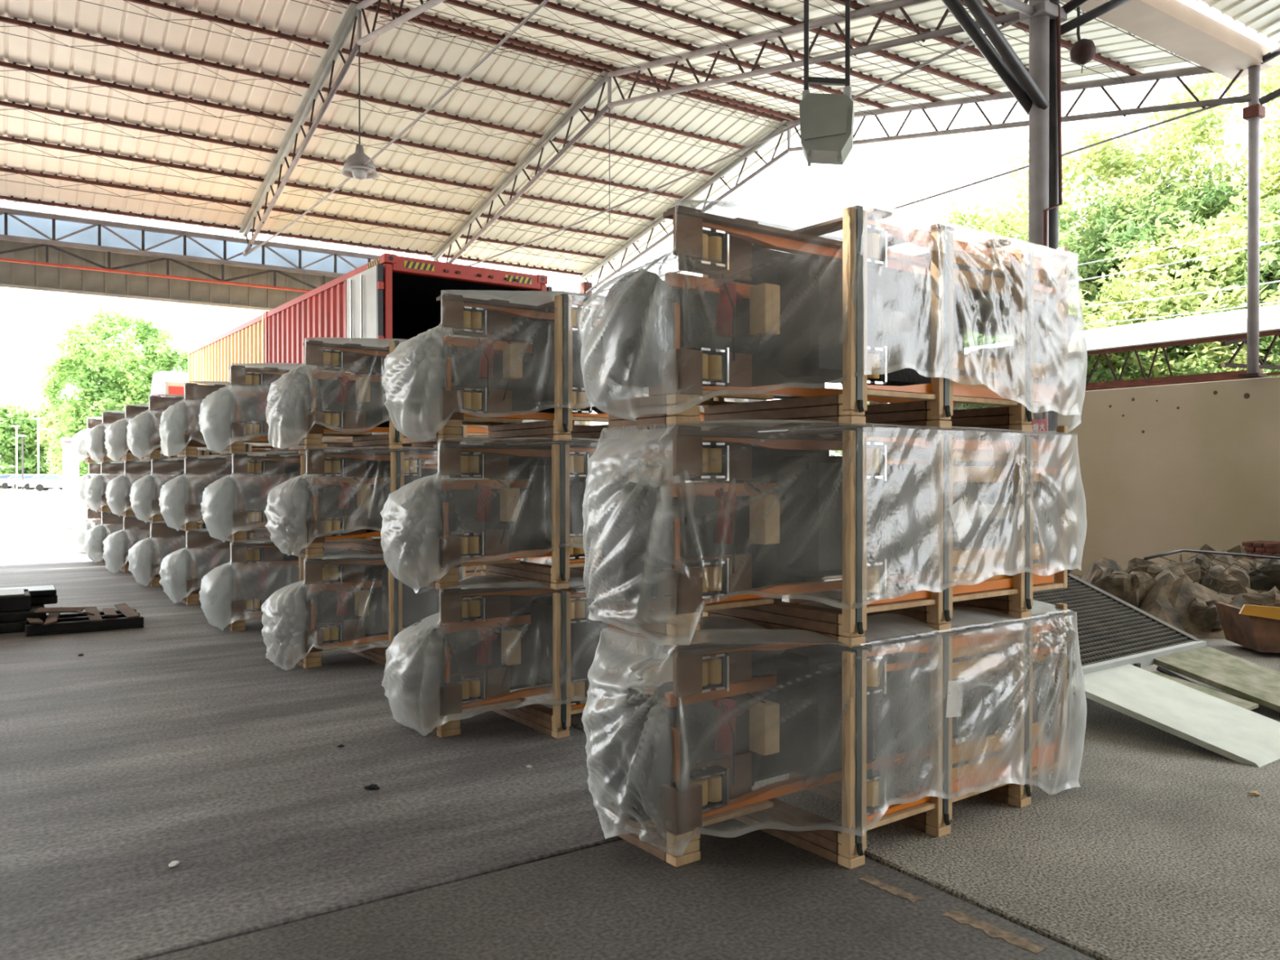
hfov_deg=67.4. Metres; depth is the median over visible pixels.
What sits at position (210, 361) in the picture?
shipping container
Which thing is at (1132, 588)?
rock
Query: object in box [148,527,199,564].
machine
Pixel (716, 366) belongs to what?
machine
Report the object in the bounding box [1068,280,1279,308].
overhead cable
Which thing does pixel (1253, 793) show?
scrap
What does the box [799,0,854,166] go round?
floodlight
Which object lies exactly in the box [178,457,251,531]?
wooden crate
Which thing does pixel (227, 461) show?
machine
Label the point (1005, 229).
broadleaf tree
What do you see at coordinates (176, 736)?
floor
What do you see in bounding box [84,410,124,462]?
plastic cover
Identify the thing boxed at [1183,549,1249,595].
rock
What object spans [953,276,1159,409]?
broadleaf tree
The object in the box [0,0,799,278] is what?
ceiling
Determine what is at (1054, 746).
rack
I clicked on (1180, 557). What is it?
twigs
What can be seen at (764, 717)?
carton
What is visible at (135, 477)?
machine
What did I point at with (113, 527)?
machine
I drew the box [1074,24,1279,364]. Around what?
broadleaf tree
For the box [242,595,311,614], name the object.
machine
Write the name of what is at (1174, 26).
gutter
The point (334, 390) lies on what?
machine
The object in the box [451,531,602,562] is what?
machine
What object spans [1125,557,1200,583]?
rock
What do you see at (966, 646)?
machine
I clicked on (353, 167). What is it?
pendant lamp
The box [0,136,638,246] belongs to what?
purlin
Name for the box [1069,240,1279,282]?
overhead cable
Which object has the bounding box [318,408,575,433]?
machine
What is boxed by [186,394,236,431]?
machine
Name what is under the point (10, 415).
broadleaf tree
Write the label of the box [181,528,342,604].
wooden crate
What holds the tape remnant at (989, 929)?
on the floor
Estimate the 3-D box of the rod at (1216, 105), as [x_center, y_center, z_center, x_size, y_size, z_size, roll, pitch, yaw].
[3.225,-5.065,19.826,0.050,0.181,17.361,0,1,-34]
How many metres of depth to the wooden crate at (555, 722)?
5.86 m
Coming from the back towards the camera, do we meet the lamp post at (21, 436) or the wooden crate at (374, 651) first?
the lamp post at (21, 436)
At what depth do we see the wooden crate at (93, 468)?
19.15 m
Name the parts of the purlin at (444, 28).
rod, zigzag rod, rod, rod, zigzag rod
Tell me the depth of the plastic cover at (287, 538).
7.80 m
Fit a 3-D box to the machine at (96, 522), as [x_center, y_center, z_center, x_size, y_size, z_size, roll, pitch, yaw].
[-10.389,0.952,19.742,2.070,0.680,0.541,0,1,-36]
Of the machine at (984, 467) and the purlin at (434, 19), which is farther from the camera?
the purlin at (434, 19)
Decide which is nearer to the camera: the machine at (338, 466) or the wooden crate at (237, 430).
the machine at (338, 466)
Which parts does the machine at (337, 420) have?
push rod, push rod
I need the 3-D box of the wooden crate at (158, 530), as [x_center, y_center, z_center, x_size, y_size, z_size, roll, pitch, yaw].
[-6.000,1.024,14.153,2.180,0.940,0.944,0,1,-36]
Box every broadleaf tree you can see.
[0,401,37,488]
[8,396,68,474]
[30,305,191,485]
[34,404,84,474]
[829,191,1143,456]
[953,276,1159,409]
[978,106,1246,360]
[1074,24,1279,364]
[1083,197,1279,381]
[1170,127,1279,373]
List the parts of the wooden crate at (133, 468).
rail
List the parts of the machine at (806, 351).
mounting plate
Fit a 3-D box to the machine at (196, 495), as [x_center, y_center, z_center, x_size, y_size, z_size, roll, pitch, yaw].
[-4.889,0.112,12.236,2.070,0.680,0.541,0,1,-36]
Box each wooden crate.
[84,417,183,463]
[86,463,101,507]
[87,508,111,519]
[97,462,124,512]
[98,511,135,562]
[99,412,219,462]
[120,461,168,516]
[120,515,163,572]
[121,404,260,461]
[143,395,271,459]
[146,459,204,523]
[148,522,208,586]
[177,382,327,457]
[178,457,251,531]
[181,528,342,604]
[219,364,413,455]
[225,453,311,542]
[225,537,381,631]
[288,340,531,452]
[291,449,467,559]
[297,557,529,668]
[410,293,702,445]
[426,441,672,590]
[428,570,653,738]
[608,204,1068,434]
[608,425,1067,647]
[608,601,1067,868]
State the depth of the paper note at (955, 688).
4.25 m
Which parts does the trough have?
plate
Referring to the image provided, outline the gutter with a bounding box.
[1059,0,1273,79]
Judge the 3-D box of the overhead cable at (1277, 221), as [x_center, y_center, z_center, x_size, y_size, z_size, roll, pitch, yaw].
[10.251,-4.988,18.462,12.859,2.322,0.022,0,0,13]
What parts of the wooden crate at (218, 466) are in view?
rail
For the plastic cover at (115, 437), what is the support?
in the wooden crate at (131, 411)
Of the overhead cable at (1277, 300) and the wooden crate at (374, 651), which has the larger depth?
the overhead cable at (1277, 300)
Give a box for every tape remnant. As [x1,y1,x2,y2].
[858,875,923,902]
[941,910,1046,954]
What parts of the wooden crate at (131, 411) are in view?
rail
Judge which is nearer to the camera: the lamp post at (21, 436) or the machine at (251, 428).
the machine at (251, 428)
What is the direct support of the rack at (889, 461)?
in the wooden crate at (679, 598)
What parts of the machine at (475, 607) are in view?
push rod, push rod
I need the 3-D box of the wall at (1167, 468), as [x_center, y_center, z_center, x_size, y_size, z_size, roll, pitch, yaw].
[10.254,0.096,9.900,0.256,2.860,13.100,0,1,-34]
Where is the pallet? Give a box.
[24,603,143,636]
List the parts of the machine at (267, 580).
mounting plate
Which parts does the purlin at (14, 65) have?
rod, zigzag rod, rod, zigzag rod, rod, zigzag rod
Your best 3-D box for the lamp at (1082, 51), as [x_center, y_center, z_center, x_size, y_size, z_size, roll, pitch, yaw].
[4.749,-4.729,10.293,0.260,0.745,0.260,0,1,-34]
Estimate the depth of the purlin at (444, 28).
16.88 m
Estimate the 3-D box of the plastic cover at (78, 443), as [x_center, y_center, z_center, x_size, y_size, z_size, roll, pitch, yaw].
[-10.198,-0.814,19.679,2.492,0.902,1.044,0,1,-36]
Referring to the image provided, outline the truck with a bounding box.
[150,370,187,397]
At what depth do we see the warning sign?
9.90 m
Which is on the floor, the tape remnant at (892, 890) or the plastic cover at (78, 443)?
the tape remnant at (892, 890)
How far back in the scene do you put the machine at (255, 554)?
9.87 m
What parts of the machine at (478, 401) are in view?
push rod, push rod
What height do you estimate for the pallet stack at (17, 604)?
0.372 m
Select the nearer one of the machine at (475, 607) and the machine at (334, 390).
the machine at (475, 607)
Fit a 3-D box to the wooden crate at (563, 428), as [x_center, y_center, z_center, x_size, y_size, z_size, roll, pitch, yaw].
[-0.321,-0.710,6.443,2.180,0.940,0.947,0,1,-36]
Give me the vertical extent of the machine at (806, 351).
0.680 m
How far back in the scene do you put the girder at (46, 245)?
20.79 m
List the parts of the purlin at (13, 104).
zigzag rod, rod, rod, zigzag rod, rod, zigzag rod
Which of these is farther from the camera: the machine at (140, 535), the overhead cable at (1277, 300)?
the overhead cable at (1277, 300)
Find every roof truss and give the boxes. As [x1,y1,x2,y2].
[238,0,445,256]
[430,0,1029,263]
[579,66,1252,293]
[1061,0,1088,14]
[1258,47,1279,105]
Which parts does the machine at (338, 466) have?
push rod, push rod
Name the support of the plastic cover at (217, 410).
in the wooden crate at (237, 430)
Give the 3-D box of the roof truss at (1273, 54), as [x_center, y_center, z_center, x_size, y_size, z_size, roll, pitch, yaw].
[10.551,-6.126,8.825,0.104,2.543,8.881,0,1,-34]
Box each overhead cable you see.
[964,300,1279,331]
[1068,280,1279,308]
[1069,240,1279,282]
[1078,221,1279,265]
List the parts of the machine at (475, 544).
push rod, push rod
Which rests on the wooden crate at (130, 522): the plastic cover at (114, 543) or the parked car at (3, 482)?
the plastic cover at (114, 543)
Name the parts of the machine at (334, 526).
push rod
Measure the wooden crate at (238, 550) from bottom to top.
0.940 m
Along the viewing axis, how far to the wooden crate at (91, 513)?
19.14 m
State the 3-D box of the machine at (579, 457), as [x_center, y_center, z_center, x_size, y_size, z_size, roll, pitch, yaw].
[-0.162,-0.040,6.368,2.122,0.317,0.520,0,1,-36]
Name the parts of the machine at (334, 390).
mounting plate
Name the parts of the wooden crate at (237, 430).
rail, rail, rail, rail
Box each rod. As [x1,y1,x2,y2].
[244,0,549,256]
[468,18,1019,266]
[587,93,1250,294]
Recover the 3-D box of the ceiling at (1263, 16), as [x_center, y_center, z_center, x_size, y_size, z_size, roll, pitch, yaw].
[-6.856,-6.546,-2.997,43.320,1.954,9.001,0,1,-34]
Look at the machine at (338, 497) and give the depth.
8.23 m
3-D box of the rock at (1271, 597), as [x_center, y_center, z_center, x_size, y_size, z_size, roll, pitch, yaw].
[6.391,1.327,9.706,0.707,0.485,0.480,0,0,-12]
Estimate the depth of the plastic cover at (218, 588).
9.63 m
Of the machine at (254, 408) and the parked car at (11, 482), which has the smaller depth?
the machine at (254, 408)
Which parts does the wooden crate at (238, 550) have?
rail, post, rail, post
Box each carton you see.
[355,377,369,403]
[355,589,368,616]
[356,484,371,509]
[500,487,519,521]
[501,628,520,665]
[502,343,522,379]
[749,283,779,337]
[749,494,779,544]
[749,699,779,755]
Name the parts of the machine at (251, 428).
push rod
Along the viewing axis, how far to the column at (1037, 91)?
9.96 m
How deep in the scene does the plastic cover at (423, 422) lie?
5.76 m
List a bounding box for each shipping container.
[187,313,265,457]
[263,253,552,454]
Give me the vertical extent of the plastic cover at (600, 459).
0.910 m
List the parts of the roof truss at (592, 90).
king post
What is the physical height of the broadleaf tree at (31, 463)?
10.723 m
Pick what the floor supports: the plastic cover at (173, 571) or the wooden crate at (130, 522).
the wooden crate at (130, 522)
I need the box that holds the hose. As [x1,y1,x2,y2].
[1143,549,1279,559]
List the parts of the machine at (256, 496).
mounting plate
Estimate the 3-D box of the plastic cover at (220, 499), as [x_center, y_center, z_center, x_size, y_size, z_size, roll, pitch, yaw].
[-3.312,0.167,10.277,2.489,0.931,1.040,0,1,-36]
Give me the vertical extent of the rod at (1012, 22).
0.206 m
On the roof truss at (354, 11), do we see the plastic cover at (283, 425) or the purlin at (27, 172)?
the purlin at (27, 172)
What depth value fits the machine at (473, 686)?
6.01 m
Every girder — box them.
[0,207,380,275]
[0,236,341,292]
[992,0,1035,16]
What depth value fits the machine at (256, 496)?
9.97 m
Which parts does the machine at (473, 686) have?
push rod, push rod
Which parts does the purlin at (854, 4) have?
rod, zigzag rod, rod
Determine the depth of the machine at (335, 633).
8.04 m
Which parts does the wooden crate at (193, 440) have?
rail, rail, post, rail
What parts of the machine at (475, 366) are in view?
mounting plate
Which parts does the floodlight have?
len panel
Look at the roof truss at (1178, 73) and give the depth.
16.79 m
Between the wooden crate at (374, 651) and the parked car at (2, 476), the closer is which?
the wooden crate at (374, 651)
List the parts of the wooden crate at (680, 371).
rail, post, post, rail, rail, post, post, post, post, post, rail, post, post, post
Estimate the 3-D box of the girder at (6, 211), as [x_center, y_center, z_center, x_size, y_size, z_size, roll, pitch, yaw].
[-13.916,-5.191,18.832,20.828,0.630,0.105,0,1,-34]
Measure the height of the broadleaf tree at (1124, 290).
9.124 m
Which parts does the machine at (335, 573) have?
push rod, push rod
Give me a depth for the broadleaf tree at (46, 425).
98.23 m
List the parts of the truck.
sleeper panel, panel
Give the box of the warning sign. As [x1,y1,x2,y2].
[1018,418,1047,442]
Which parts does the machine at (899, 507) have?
mounting plate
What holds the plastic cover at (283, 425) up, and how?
in the wooden crate at (355, 362)
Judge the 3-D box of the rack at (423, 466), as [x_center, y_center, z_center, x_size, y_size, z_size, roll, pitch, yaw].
[-1.348,0.136,8.407,1.475,0.710,0.100,0,1,-36]
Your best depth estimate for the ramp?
6.50 m
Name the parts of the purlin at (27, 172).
rod, zigzag rod, zigzag rod, rod, rod, zigzag rod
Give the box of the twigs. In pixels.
[1147,553,1279,594]
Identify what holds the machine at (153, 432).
in the wooden crate at (156, 402)
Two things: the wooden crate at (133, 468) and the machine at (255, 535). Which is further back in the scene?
the wooden crate at (133, 468)
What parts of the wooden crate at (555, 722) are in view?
rail, rail, post, post, rail, post, post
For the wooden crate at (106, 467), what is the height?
0.940 m
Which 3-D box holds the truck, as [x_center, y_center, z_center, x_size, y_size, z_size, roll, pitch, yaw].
[-10.613,-0.603,23.697,2.820,4.050,3.650,0,1,-36]
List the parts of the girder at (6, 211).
web post, web post, web post, web post, web post, web post, web post, web post, web post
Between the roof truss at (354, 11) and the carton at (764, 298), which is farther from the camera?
the roof truss at (354, 11)
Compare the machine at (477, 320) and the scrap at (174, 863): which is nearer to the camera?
the scrap at (174, 863)
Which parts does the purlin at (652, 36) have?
rod, zigzag rod, rod, zigzag rod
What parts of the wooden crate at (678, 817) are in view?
post, rail, rail, post, post, post, post, rail, post, post, post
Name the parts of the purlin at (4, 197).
zigzag rod, rod, rod, zigzag rod, zigzag rod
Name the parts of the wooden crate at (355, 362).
rail, rail, post, post, rail, post, rail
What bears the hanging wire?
hanging from the roof truss at (592, 90)
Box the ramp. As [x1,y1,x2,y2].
[766,562,1279,767]
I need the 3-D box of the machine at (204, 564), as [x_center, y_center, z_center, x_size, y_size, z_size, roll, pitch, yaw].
[-4.877,1.008,12.251,2.070,0.680,0.541,0,1,-36]
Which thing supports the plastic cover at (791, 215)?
on the wooden crate at (680, 371)
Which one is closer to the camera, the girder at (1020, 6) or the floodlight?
the floodlight
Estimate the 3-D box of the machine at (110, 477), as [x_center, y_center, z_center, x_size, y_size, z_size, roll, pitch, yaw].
[-8.988,0.071,17.744,2.070,0.680,0.541,0,1,-36]
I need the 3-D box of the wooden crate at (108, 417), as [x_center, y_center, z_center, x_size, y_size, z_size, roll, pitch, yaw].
[-8.692,-0.795,17.753,2.180,0.940,0.944,0,1,-36]
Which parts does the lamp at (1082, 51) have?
arm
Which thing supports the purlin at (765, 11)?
on the roof truss at (354, 11)
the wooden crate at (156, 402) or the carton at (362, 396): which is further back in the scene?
the wooden crate at (156, 402)
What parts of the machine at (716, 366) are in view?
push rod, push rod, tiller arm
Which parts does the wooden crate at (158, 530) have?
rail, post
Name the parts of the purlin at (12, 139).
zigzag rod, rod, rod, zigzag rod, rod, zigzag rod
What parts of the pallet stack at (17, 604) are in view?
lid, lid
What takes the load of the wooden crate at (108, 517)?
on the floor
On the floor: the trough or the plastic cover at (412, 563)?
the trough
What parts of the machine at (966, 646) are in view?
push rod, push rod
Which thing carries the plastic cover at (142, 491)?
in the wooden crate at (162, 467)
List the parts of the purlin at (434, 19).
rod, rod, zigzag rod, rod, zigzag rod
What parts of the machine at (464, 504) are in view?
mounting plate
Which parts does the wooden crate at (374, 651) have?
rail, rail, post, post, post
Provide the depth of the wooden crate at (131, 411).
15.46 m
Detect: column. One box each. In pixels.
[579,281,591,425]
[941,0,1131,562]
[1238,65,1266,378]
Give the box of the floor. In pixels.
[0,542,1279,959]
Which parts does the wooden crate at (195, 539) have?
rail, post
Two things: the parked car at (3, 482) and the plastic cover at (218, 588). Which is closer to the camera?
the plastic cover at (218, 588)
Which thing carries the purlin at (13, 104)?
on the roof truss at (354, 11)
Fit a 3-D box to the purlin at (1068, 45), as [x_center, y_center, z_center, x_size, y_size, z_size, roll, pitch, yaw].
[-0.366,-5.770,8.891,18.500,0.260,0.076,0,1,-34]
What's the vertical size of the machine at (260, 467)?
0.317 m
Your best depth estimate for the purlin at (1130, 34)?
11.86 m
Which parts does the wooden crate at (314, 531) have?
rail, rail, post, post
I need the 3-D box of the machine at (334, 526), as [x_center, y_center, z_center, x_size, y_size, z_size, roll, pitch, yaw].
[-1.616,0.242,8.473,2.260,0.485,0.520,0,1,-36]
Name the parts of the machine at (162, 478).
mounting plate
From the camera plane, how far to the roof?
21.23 m
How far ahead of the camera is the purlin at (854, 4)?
13.01 m
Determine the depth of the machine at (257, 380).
9.84 m
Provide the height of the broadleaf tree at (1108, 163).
12.906 m
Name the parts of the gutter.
plate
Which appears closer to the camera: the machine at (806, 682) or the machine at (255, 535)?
the machine at (806, 682)
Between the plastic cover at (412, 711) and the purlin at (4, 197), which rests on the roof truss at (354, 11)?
the purlin at (4, 197)
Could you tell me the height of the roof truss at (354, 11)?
2.452 m
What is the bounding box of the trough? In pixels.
[1214,601,1279,653]
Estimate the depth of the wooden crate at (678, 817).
4.16 m
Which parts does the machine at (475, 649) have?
mounting plate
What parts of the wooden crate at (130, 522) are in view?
rail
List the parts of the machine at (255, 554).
push rod, push rod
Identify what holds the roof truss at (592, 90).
on the column at (1037, 91)
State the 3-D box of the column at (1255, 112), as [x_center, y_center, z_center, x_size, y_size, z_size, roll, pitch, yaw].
[8.081,-3.405,12.643,0.240,4.100,0.240,0,1,-34]
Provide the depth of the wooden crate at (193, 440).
11.64 m
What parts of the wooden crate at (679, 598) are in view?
post, rail, rail, rail, post, post, post, post, rail, post, post, post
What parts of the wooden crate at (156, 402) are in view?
rail, rail, rail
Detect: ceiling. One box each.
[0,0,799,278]
[381,0,1200,117]
[1195,0,1279,45]
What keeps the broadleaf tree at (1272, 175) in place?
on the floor
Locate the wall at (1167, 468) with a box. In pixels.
[1057,376,1279,576]
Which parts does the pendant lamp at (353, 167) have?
lamp shade, bulb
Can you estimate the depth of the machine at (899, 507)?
4.29 m
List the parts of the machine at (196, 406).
mounting plate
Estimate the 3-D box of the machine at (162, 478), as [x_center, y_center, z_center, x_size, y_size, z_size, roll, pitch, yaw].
[-6.264,0.098,14.154,2.070,0.680,0.541,0,1,-36]
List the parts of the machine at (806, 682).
mounting plate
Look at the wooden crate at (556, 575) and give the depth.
5.85 m
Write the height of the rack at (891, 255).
0.710 m
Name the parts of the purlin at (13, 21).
zigzag rod, rod, rod, zigzag rod, rod, zigzag rod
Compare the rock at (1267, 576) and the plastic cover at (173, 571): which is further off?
the plastic cover at (173, 571)
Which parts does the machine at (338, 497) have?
mounting plate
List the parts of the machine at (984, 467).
push rod, push rod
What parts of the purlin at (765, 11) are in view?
rod, zigzag rod, zigzag rod, rod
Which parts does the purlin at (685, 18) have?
rod, zigzag rod, zigzag rod, rod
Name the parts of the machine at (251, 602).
push rod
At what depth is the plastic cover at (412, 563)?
5.73 m
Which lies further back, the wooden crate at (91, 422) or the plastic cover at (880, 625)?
the wooden crate at (91, 422)
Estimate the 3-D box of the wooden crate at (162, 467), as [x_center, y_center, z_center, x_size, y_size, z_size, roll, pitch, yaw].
[-5.987,0.128,14.156,2.180,0.940,0.944,0,1,-36]
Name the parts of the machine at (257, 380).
push rod, push rod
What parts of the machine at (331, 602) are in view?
mounting plate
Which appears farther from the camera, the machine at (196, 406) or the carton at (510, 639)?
the machine at (196, 406)
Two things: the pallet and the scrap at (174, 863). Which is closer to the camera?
the scrap at (174, 863)
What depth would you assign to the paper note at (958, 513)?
4.26 m
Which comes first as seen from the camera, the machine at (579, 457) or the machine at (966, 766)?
the machine at (966, 766)
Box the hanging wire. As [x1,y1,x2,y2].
[608,107,609,224]
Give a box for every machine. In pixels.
[86,519,111,529]
[101,475,130,494]
[102,425,108,444]
[102,515,136,544]
[124,475,167,497]
[124,521,164,552]
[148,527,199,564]
[149,405,191,436]
[151,475,196,500]
[183,535,341,578]
[185,463,238,505]
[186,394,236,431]
[195,460,231,475]
[198,531,271,548]
[220,547,353,600]
[230,385,312,434]
[232,462,354,511]
[241,369,351,388]
[241,421,408,440]
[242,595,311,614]
[244,457,437,475]
[244,507,266,526]
[244,542,354,563]
[279,355,453,429]
[279,564,485,638]
[280,459,484,533]
[316,622,440,647]
[318,346,389,369]
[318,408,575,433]
[319,454,437,476]
[319,515,381,538]
[320,556,551,584]
[400,454,684,552]
[402,315,648,420]
[403,589,672,705]
[451,448,702,482]
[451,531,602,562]
[453,301,604,334]
[453,386,766,422]
[453,631,702,708]
[461,583,705,622]
[602,246,964,399]
[602,445,964,604]
[602,626,963,822]
[683,219,1054,336]
[683,436,1054,504]
[683,484,1076,604]
[684,314,1076,406]
[687,656,1076,820]
[702,620,1053,694]
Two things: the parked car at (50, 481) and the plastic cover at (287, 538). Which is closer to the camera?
the plastic cover at (287, 538)
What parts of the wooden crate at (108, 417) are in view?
rail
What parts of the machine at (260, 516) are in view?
push rod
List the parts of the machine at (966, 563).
push rod, push rod, tiller arm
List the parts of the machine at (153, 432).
mounting plate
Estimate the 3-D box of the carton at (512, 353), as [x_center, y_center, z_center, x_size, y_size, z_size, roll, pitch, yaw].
[-0.800,-0.742,6.031,0.090,0.210,0.101,0,1,-36]
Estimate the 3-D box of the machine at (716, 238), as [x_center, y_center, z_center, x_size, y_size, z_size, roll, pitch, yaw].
[1.190,-0.921,4.463,2.122,0.317,0.520,0,1,-36]
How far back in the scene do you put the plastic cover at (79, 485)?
19.05 m
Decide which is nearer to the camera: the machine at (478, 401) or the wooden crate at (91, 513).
the machine at (478, 401)
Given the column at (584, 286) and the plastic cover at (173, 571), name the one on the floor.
the column at (584, 286)
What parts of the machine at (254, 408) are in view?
mounting plate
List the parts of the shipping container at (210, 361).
corner post, rail, corner post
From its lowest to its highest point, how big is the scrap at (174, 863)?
0.015 m
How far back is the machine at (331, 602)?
8.27 m
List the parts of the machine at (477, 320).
push rod, push rod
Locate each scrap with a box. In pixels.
[168,860,179,866]
[364,783,379,788]
[1248,790,1261,795]
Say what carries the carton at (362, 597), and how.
in the wooden crate at (374, 651)
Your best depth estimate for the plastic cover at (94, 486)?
17.05 m
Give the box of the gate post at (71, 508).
[60,437,79,528]
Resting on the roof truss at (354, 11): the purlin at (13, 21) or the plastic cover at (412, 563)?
the purlin at (13, 21)
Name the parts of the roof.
cladding panel, cladding panel, cladding panel, cladding panel, cladding panel, cladding panel, rail, cladding panel, cladding panel, cladding panel, blue strip panel, cladding panel, cladding panel, cladding panel, cladding panel, cladding panel, cladding panel, cladding panel, cladding panel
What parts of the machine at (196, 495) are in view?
mounting plate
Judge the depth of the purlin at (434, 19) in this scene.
16.77 m
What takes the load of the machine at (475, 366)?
in the wooden crate at (563, 428)
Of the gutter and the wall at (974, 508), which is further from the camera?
the wall at (974, 508)
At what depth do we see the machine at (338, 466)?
8.02 m
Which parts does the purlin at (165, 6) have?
rod, zigzag rod, rod, zigzag rod, zigzag rod, rod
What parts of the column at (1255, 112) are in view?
foot plate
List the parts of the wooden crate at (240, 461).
rail, rail, post, post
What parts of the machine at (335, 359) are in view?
push rod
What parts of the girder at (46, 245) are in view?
web post, web post, web post, web post, web post, web post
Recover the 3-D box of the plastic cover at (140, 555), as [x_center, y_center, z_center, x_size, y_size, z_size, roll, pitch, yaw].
[-6.090,1.032,14.099,2.487,0.925,1.036,0,1,-36]
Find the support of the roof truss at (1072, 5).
on the column at (1037, 91)
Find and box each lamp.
[339,44,379,179]
[1070,6,1096,73]
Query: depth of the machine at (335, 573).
8.15 m
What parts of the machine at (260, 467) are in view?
push rod, push rod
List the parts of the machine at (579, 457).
push rod, push rod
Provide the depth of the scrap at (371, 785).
4.85 m
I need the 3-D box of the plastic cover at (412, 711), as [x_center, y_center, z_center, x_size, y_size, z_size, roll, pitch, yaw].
[-0.380,1.093,6.421,2.575,0.932,1.034,0,1,-36]
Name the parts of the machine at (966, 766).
push rod, push rod, tiller arm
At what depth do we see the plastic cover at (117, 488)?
15.35 m
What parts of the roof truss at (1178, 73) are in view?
king post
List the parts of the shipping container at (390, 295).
corner post, rail, lock rod, lock rod, door, hazard plate, corner post, hazard plate, rail, hazard plate, corner post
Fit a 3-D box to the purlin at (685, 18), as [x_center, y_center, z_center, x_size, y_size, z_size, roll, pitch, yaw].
[-2.338,-6.552,11.844,18.500,0.260,0.076,0,1,-34]
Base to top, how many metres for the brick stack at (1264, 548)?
0.715 m
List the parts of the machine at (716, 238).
push rod, push rod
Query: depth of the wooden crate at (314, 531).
7.95 m
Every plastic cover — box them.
[71,417,102,462]
[71,507,97,553]
[73,462,122,507]
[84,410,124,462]
[84,460,137,512]
[84,511,132,562]
[102,515,155,573]
[104,404,148,461]
[105,458,177,516]
[126,394,219,461]
[128,457,213,523]
[128,520,200,586]
[158,454,233,531]
[159,381,271,456]
[159,528,260,603]
[198,363,389,453]
[198,536,381,631]
[200,451,340,542]
[261,550,482,670]
[263,446,437,555]
[266,337,488,448]
[379,437,676,593]
[381,570,702,736]
[382,289,764,441]
[578,200,1087,432]
[581,600,1086,855]
[582,419,1086,644]
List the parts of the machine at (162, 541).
mounting plate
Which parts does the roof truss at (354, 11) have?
king post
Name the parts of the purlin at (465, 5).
rod, zigzag rod, zigzag rod, rod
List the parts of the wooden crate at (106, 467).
rail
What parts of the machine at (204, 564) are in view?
mounting plate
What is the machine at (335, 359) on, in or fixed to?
in the wooden crate at (355, 362)
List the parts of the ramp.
leg, folding plate, chain, plate, folding plate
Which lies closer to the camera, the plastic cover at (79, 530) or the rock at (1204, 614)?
the rock at (1204, 614)
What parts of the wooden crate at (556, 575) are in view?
rail, rail, post, post, rail, post, post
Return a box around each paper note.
[946,680,963,717]
[948,497,972,540]
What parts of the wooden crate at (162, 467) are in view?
rail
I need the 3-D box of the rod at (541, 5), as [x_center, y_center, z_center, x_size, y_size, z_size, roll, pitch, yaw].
[-4.264,-4.978,14.835,0.042,0.281,17.362,0,1,-34]
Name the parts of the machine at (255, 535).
push rod, push rod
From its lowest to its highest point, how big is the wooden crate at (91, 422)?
0.940 m
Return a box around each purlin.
[0,16,724,182]
[0,61,693,204]
[0,101,664,226]
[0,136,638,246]
[0,167,614,264]
[0,195,591,280]
[77,0,758,156]
[290,0,791,128]
[315,0,799,126]
[406,0,801,113]
[485,0,891,115]
[581,0,942,109]
[684,0,1002,102]
[796,0,1067,84]
[949,0,1143,84]
[1059,2,1212,73]
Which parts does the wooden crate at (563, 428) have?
rail, rail, rail, post, post, rail, post, post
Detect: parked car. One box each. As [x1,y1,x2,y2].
[0,474,24,488]
[0,474,35,488]
[8,474,54,488]
[17,474,62,489]
[29,474,62,491]
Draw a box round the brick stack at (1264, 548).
[1242,540,1279,560]
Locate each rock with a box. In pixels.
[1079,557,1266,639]
[1093,571,1156,608]
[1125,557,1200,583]
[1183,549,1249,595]
[1186,543,1256,572]
[1189,597,1222,631]
[1231,586,1279,607]
[1247,555,1279,591]
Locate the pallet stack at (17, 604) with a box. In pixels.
[0,585,57,633]
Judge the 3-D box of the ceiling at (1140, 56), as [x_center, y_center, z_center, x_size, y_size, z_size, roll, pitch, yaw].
[-11.950,-6.504,4.647,43.320,1.922,8.851,0,1,-34]
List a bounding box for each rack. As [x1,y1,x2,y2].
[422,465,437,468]
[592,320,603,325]
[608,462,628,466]
[886,442,1059,575]
[886,619,1058,759]
[887,250,1059,394]
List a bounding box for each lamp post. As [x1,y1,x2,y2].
[10,425,20,489]
[16,435,26,489]
[31,417,42,479]

